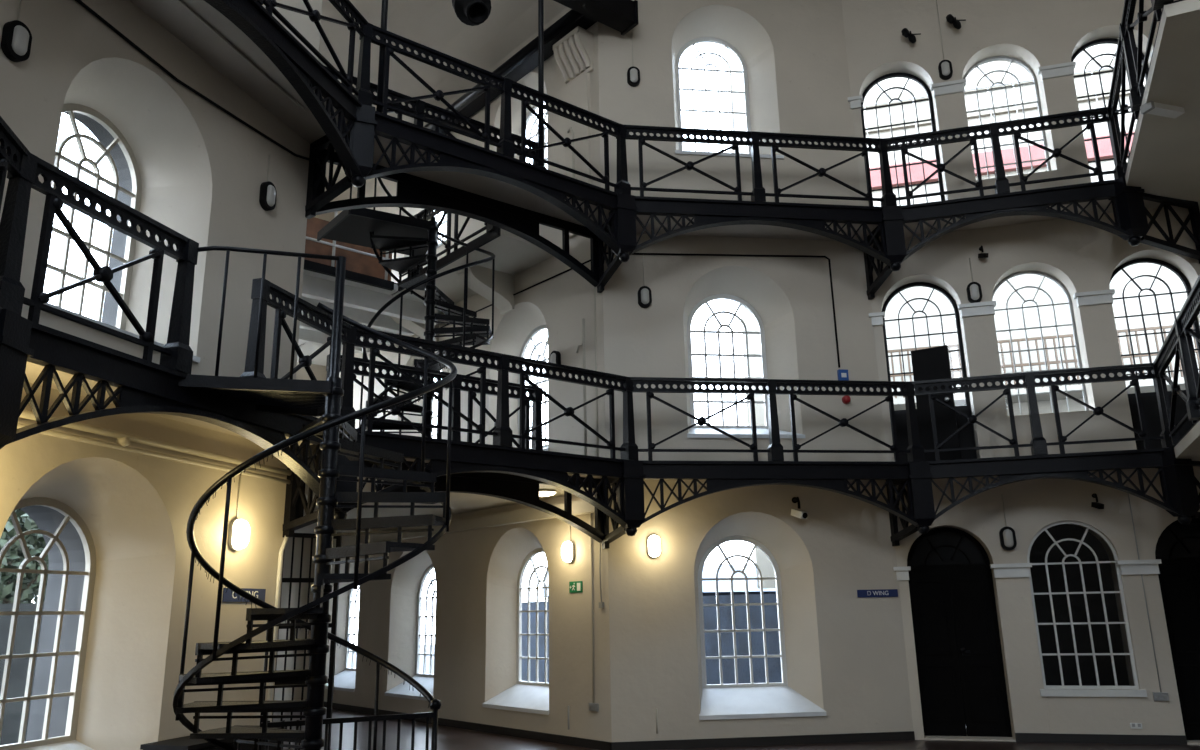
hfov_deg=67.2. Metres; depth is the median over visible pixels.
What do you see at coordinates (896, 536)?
wall bracket
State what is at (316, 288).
rib
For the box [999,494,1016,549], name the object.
wall light
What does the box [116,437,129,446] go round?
junction
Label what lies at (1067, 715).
panel
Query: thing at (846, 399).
fire alarm
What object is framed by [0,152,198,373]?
iron railing
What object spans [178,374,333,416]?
landing
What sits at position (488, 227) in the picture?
iron railing
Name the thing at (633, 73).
wall light
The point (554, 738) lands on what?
baseboard
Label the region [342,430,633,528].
girder
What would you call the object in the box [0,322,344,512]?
girder
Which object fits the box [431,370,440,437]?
window
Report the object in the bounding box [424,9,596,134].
roof beam
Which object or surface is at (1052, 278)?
window
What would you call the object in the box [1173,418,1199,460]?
landing slab
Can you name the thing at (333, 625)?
gate
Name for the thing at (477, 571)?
wall
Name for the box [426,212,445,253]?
window
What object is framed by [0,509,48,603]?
tree
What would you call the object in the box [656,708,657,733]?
pipe stub
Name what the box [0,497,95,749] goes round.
window
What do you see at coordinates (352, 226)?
landing
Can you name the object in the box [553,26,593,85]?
corbel
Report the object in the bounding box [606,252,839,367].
conduit
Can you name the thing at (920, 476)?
post
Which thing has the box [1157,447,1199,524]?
post
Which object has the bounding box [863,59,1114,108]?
string course
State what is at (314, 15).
iron railing
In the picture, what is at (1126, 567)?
trim
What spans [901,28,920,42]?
cluster
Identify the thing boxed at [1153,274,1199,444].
iron railing
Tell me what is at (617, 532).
wall bracket
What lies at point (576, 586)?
exit sign
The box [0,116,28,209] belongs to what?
iron railing
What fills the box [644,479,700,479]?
deck
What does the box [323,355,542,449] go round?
iron railing
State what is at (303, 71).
girder
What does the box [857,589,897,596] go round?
sign
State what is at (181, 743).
platform
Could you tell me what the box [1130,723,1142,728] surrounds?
wall socket
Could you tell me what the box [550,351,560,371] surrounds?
wall light
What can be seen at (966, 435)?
panel
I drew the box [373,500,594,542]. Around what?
ceiling
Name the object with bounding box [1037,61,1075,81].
trim
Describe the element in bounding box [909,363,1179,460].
iron railing
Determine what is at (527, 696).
window
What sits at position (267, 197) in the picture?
wall light
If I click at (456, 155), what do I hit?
girder
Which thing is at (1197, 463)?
wall bracket
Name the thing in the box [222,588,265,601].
sign
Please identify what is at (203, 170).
wall
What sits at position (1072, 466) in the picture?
girder
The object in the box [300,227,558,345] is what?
walkway
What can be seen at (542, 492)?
ceiling light
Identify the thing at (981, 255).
security camera
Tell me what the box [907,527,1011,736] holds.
door
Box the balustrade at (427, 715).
[260,712,433,749]
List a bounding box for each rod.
[376,0,387,112]
[538,0,546,168]
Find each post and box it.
[0,309,33,448]
[334,428,358,519]
[345,104,376,186]
[609,193,637,261]
[614,460,645,535]
[877,206,905,270]
[904,461,935,533]
[1108,176,1148,245]
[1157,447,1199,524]
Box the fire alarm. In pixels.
[842,395,850,403]
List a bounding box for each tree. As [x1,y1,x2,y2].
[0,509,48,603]
[14,544,45,603]
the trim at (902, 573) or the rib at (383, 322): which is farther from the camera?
the rib at (383, 322)
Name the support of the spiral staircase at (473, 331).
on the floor
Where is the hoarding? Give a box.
[304,217,391,280]
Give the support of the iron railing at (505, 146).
on the deck at (484, 186)
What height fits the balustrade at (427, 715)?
0.898 m
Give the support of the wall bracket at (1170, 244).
attached to the wall at (1037, 33)
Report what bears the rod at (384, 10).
on the deck at (484, 186)
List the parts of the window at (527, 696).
sill, frame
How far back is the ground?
38.49 m
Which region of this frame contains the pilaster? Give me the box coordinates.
[565,72,590,238]
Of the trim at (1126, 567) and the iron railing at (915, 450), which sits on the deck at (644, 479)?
the iron railing at (915, 450)
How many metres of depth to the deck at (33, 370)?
6.57 m
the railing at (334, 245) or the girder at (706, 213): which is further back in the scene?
the railing at (334, 245)
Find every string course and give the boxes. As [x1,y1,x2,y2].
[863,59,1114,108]
[865,85,1144,133]
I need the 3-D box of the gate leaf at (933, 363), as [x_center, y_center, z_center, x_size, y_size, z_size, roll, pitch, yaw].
[4.510,0.442,12.149,0.486,1.680,0.107,-11,-17,32]
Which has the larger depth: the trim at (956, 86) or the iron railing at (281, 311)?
the trim at (956, 86)
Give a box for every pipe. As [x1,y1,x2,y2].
[17,423,290,483]
[19,410,291,475]
[267,536,288,720]
[567,127,574,177]
[576,318,586,454]
[594,287,598,456]
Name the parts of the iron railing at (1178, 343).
rail, rail, newel post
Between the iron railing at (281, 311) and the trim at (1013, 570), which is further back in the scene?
the trim at (1013, 570)
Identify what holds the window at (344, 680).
in the wall at (477, 571)
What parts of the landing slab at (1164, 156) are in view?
deck plate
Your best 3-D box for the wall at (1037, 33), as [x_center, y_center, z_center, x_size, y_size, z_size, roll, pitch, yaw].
[5.830,-1.130,12.277,4.129,11.400,0.450,-5,-15,15]
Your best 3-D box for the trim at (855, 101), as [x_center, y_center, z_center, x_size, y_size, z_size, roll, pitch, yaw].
[3.779,-4.019,13.364,0.210,0.170,0.115,-5,-15,15]
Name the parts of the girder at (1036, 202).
web plate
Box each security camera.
[791,497,807,518]
[978,245,987,257]
[1091,493,1103,508]
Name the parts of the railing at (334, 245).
post, rail, post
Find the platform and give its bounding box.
[140,725,286,749]
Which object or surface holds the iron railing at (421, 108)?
attached to the wall
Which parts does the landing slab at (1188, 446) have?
deck plate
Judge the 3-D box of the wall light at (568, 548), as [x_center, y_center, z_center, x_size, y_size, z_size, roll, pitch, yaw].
[-0.432,2.182,11.789,0.130,0.526,0.166,11,-19,-39]
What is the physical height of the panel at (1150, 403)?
0.850 m
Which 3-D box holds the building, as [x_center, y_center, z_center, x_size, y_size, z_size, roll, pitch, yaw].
[8.907,-2.181,18.543,12.000,12.500,0.300,-5,-15,15]
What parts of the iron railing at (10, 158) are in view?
rail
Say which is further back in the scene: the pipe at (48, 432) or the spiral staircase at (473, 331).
the spiral staircase at (473, 331)
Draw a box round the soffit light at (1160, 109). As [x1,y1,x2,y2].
[1140,101,1184,118]
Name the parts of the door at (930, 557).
fanlight glass, knob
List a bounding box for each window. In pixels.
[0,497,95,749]
[44,103,199,362]
[325,585,359,691]
[384,564,435,700]
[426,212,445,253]
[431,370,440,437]
[482,548,548,714]
[518,325,548,450]
[520,102,546,166]
[675,37,783,158]
[687,294,804,437]
[698,535,826,719]
[861,72,944,205]
[882,282,970,413]
[963,56,1050,178]
[992,270,1088,414]
[1027,521,1138,688]
[1071,38,1148,167]
[1110,258,1199,397]
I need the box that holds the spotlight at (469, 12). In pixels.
[452,0,490,25]
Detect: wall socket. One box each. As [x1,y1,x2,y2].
[589,703,598,711]
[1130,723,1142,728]
[1153,692,1168,700]
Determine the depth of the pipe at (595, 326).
11.94 m
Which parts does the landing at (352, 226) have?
landing plate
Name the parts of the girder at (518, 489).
web plate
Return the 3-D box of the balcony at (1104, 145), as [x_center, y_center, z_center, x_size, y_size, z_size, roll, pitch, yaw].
[8.747,-5.239,18.956,11.027,1.830,0.480,-5,-15,15]
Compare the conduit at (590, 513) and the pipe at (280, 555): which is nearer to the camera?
the pipe at (280, 555)
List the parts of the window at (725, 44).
frame, sill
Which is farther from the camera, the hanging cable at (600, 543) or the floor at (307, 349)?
the floor at (307, 349)
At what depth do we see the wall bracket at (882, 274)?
12.45 m
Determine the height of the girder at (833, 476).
0.808 m
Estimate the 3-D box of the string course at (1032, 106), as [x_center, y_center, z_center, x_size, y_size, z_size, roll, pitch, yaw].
[8.791,-5.682,19.261,11.000,0.140,0.100,-5,-15,15]
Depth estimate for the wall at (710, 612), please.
16.53 m
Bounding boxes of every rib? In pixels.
[299,313,392,345]
[299,328,372,354]
[301,296,414,335]
[302,274,438,324]
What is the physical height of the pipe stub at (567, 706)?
0.280 m
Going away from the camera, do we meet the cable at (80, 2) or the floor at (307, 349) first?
the cable at (80, 2)
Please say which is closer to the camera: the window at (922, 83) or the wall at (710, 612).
the window at (922, 83)
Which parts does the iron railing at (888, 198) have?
rail, rail, newel post, newel post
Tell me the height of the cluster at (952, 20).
0.261 m
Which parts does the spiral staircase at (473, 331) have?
riser frame, riser frame, riser frame, riser frame, riser frame, riser frame, riser frame, riser frame, riser frame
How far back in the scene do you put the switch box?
11.16 m
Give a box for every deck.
[25,362,311,446]
[130,0,347,143]
[326,135,609,225]
[405,458,601,478]
[636,215,877,240]
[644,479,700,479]
[878,199,1171,239]
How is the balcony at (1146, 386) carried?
attached to the building
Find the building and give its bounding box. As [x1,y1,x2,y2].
[725,44,1198,588]
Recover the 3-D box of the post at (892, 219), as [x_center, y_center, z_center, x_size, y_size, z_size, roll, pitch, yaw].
[3.849,-1.774,11.879,0.280,0.866,0.280,-2,-15,3]
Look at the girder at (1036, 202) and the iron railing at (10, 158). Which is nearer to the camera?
the iron railing at (10, 158)
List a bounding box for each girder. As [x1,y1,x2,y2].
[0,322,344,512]
[204,0,362,177]
[295,457,603,542]
[316,149,599,286]
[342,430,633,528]
[363,111,625,255]
[626,196,896,264]
[632,460,924,528]
[897,179,1135,262]
[921,448,1185,526]
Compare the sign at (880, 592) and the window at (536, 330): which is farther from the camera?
the window at (536, 330)
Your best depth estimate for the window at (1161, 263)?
11.90 m
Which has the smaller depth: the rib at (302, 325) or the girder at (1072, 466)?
the girder at (1072, 466)
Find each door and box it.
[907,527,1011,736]
[1155,519,1199,739]
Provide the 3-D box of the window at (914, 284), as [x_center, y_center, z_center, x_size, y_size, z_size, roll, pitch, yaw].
[4.500,-0.403,12.594,1.040,1.880,0.050,-5,-15,15]
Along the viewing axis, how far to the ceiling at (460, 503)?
13.00 m
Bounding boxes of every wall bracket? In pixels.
[283,444,318,537]
[305,123,352,218]
[597,219,621,292]
[601,477,625,548]
[863,227,892,299]
[886,480,917,545]
[1140,193,1199,263]
[1191,461,1199,519]
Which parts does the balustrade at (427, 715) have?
rail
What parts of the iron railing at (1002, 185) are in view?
rail, newel post, rail, newel post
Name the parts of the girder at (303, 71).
web plate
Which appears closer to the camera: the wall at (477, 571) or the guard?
the guard
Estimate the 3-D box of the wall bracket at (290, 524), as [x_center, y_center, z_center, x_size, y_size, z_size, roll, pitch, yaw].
[-2.798,1.088,8.730,0.792,0.906,0.090,-13,-19,38]
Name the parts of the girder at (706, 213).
web plate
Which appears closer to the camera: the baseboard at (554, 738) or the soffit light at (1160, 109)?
the soffit light at (1160, 109)
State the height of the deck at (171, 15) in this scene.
0.090 m
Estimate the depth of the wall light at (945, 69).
13.05 m
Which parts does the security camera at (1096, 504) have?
arm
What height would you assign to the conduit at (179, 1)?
0.024 m
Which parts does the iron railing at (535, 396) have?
newel post, rail, newel post, newel post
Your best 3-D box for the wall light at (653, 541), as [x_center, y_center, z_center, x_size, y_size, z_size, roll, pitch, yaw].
[0.683,2.135,11.282,0.166,0.282,0.130,1,-15,-7]
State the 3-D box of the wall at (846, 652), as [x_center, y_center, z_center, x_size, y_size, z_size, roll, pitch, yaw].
[1.880,-0.976,12.592,3.773,11.400,0.490,1,-15,-7]
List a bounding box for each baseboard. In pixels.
[305,699,611,749]
[612,731,914,749]
[1015,733,1186,744]
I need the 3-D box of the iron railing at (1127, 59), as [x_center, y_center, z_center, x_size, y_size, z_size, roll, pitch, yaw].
[5.735,-3.356,9.726,0.150,1.018,3.852,-8,-16,24]
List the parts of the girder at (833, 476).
web plate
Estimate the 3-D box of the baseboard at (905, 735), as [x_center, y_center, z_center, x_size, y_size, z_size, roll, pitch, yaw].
[2.011,4.424,10.917,3.773,0.100,0.020,1,-15,-7]
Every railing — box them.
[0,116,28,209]
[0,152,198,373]
[240,278,351,413]
[257,0,367,95]
[306,211,388,279]
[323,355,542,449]
[324,66,537,165]
[340,326,637,459]
[354,23,630,194]
[410,209,495,275]
[624,125,896,206]
[631,377,924,461]
[884,107,1126,204]
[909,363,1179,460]
[1108,0,1173,172]
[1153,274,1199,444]
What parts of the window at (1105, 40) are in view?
frame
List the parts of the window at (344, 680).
sill, frame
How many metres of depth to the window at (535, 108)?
14.83 m
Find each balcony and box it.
[863,65,1134,189]
[888,325,1199,410]
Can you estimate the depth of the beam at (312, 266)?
13.82 m
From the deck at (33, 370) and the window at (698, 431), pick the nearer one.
the deck at (33, 370)
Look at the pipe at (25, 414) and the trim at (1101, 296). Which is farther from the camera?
the trim at (1101, 296)
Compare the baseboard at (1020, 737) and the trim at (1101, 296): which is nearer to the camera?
the baseboard at (1020, 737)
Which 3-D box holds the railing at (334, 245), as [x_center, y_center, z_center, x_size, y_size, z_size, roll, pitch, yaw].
[-4.341,-2.167,13.582,2.650,1.022,0.048,12,-19,-41]
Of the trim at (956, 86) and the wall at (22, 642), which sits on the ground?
the wall at (22, 642)
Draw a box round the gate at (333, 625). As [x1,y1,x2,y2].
[272,532,341,749]
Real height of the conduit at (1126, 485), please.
2.430 m
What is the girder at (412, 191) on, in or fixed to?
attached to the deck at (484, 186)
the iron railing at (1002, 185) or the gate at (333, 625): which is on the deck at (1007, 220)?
the iron railing at (1002, 185)
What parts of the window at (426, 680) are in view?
sill, frame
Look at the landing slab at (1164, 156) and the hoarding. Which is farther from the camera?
the hoarding
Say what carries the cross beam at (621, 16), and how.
attached to the ceiling at (510, 25)
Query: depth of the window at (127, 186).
7.93 m
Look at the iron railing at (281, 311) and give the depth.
7.69 m
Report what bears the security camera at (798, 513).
attached to the wall at (846, 652)
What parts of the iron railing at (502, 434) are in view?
newel post, rail, rail, newel post, newel post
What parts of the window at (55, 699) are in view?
sill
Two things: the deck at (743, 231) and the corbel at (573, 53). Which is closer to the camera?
the deck at (743, 231)
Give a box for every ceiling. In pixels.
[294,477,593,533]
[318,0,570,213]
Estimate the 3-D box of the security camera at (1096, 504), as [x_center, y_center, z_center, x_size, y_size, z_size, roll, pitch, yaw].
[6.143,1.560,11.162,0.089,0.209,0.182,-1,-15,0]
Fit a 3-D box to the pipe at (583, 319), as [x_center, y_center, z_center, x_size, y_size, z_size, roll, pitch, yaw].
[-0.252,0.243,12.070,0.036,2.050,0.184,11,-19,-39]
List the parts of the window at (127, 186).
frame, sill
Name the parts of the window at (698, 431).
frame, sill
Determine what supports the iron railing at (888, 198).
on the deck at (743, 231)
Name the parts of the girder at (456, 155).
web plate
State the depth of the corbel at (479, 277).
13.61 m
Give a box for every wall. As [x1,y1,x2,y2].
[0,0,321,749]
[0,603,43,744]
[274,212,334,699]
[308,21,611,741]
[522,594,781,684]
[598,0,912,741]
[841,0,1199,744]
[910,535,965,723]
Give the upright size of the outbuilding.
3.000 m
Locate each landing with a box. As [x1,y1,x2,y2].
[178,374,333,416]
[317,177,430,255]
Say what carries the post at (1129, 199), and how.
attached to the deck at (1007, 220)
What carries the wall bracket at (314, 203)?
attached to the wall at (203, 170)
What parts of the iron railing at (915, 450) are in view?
rail, rail, newel post, newel post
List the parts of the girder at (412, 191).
web plate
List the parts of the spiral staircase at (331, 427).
riser frame, riser frame, riser frame, riser frame, riser frame, riser frame, riser frame, riser frame, riser frame, riser frame, riser frame, riser frame, start post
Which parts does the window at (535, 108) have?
frame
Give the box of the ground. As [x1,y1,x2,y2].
[349,644,966,732]
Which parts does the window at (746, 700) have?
frame, sill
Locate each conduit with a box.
[177,0,305,110]
[590,513,594,702]
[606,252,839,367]
[1126,485,1160,691]
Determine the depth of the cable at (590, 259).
13.33 m
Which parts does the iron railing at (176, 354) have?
newel post, rail, rail, newel post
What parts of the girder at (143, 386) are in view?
web plate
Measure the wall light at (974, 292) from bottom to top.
0.660 m
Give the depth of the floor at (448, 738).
11.30 m
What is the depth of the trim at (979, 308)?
12.15 m
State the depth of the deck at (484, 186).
10.96 m
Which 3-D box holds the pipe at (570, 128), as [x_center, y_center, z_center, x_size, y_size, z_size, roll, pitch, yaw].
[-0.415,-2.822,12.955,0.036,1.635,0.146,11,-19,-39]
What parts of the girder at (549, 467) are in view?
web plate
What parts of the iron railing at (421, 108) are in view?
newel post, newel post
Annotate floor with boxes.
[273,708,1199,749]
[297,270,455,365]
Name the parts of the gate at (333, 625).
rail, rail, rail, rail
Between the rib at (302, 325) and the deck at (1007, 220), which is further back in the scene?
the rib at (302, 325)
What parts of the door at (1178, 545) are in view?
fanlight glass, fanlight frame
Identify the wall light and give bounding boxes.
[0,0,31,61]
[228,474,249,549]
[259,154,276,210]
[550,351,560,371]
[561,525,574,562]
[627,30,639,86]
[638,255,651,307]
[647,535,660,557]
[936,0,952,79]
[966,258,981,302]
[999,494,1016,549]
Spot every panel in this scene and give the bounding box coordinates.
[895,409,976,461]
[1046,696,1146,734]
[1128,393,1193,448]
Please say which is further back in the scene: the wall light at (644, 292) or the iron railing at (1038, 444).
the wall light at (644, 292)
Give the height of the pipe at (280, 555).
2.387 m
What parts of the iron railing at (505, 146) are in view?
newel post, rail, rail, newel post, newel post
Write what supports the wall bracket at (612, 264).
attached to the wall at (477, 571)
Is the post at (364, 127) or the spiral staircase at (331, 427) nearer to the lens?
the spiral staircase at (331, 427)
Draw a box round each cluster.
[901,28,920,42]
[946,14,965,28]
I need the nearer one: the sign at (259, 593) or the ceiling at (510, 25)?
the sign at (259, 593)
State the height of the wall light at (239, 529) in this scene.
0.776 m
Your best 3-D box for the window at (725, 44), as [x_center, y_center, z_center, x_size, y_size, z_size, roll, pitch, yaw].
[1.803,-4.145,13.387,1.595,2.245,0.490,1,-15,-7]
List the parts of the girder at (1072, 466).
web plate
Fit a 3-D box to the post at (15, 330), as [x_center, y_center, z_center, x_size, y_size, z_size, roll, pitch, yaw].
[-3.439,0.080,5.071,0.280,0.866,0.280,-1,-15,0]
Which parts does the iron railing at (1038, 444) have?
rail, newel post, rail, newel post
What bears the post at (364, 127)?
attached to the deck at (171, 15)
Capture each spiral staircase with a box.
[173,256,456,749]
[359,177,494,436]
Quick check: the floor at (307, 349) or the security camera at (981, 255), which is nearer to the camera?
the security camera at (981, 255)
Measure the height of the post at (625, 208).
0.866 m
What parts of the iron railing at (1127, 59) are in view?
rail, newel post, rail, newel post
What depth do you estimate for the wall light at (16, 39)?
6.39 m
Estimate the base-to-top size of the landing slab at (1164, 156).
0.140 m
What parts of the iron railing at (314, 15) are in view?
rail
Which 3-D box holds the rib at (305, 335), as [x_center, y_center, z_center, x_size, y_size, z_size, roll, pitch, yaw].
[-5.623,-0.827,15.530,3.700,0.300,0.140,12,-19,-41]
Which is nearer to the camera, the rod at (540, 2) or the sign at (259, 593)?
the sign at (259, 593)
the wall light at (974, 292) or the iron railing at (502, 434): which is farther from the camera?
the wall light at (974, 292)
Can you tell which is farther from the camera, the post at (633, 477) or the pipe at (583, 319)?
the pipe at (583, 319)
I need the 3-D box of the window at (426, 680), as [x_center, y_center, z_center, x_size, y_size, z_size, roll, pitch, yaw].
[-2.876,4.127,14.687,0.490,2.105,1.510,11,-19,-39]
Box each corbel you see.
[390,313,439,341]
[457,265,514,314]
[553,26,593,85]
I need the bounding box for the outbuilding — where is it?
[540,564,775,600]
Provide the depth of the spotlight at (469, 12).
10.27 m
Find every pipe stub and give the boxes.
[567,706,569,729]
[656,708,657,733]
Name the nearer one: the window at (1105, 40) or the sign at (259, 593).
the sign at (259, 593)
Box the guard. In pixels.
[197,246,338,378]
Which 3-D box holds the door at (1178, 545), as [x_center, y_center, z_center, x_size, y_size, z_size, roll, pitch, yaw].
[7.296,3.015,10.814,1.071,2.590,0.120,-5,-15,15]
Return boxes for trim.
[848,95,862,108]
[869,312,884,325]
[893,566,910,579]
[931,79,965,97]
[958,301,995,317]
[990,563,1031,577]
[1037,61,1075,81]
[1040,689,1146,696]
[1073,289,1114,307]
[1115,559,1160,574]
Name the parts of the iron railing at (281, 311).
newel post, rail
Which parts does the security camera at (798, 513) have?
arm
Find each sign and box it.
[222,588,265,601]
[569,581,582,592]
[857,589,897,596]
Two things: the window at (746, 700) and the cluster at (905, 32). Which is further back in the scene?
the cluster at (905, 32)
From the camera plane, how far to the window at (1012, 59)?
13.09 m
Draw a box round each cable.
[75,0,310,160]
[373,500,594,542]
[417,259,590,337]
[599,543,601,601]
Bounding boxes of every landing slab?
[1125,0,1199,201]
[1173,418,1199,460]
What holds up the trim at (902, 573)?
attached to the wall at (1037, 33)
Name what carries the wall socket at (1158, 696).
attached to the wall at (1037, 33)
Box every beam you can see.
[304,259,393,290]
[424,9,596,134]
[553,0,637,35]
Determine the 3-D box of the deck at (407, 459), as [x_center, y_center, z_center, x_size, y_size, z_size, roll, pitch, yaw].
[-1.239,0.906,9.951,4.005,0.090,0.861,10,-18,-36]
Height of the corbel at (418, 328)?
0.550 m
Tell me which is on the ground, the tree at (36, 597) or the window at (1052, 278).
the tree at (36, 597)
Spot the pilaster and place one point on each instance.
(577, 93)
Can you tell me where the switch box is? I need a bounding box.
[599,602,603,607]
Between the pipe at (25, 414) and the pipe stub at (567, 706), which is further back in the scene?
the pipe stub at (567, 706)
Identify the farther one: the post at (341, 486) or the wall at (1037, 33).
the wall at (1037, 33)
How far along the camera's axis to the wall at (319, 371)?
17.38 m
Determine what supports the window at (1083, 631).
in the wall at (1037, 33)
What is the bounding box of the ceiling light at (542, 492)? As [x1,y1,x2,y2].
[539,489,555,496]
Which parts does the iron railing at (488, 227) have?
newel post, rail, rail, newel post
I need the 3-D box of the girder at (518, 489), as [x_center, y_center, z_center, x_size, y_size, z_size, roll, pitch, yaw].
[-1.515,1.390,10.202,3.903,0.870,0.120,10,-18,-37]
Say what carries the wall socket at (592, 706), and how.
attached to the wall at (477, 571)
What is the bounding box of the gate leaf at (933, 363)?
[911,345,960,460]

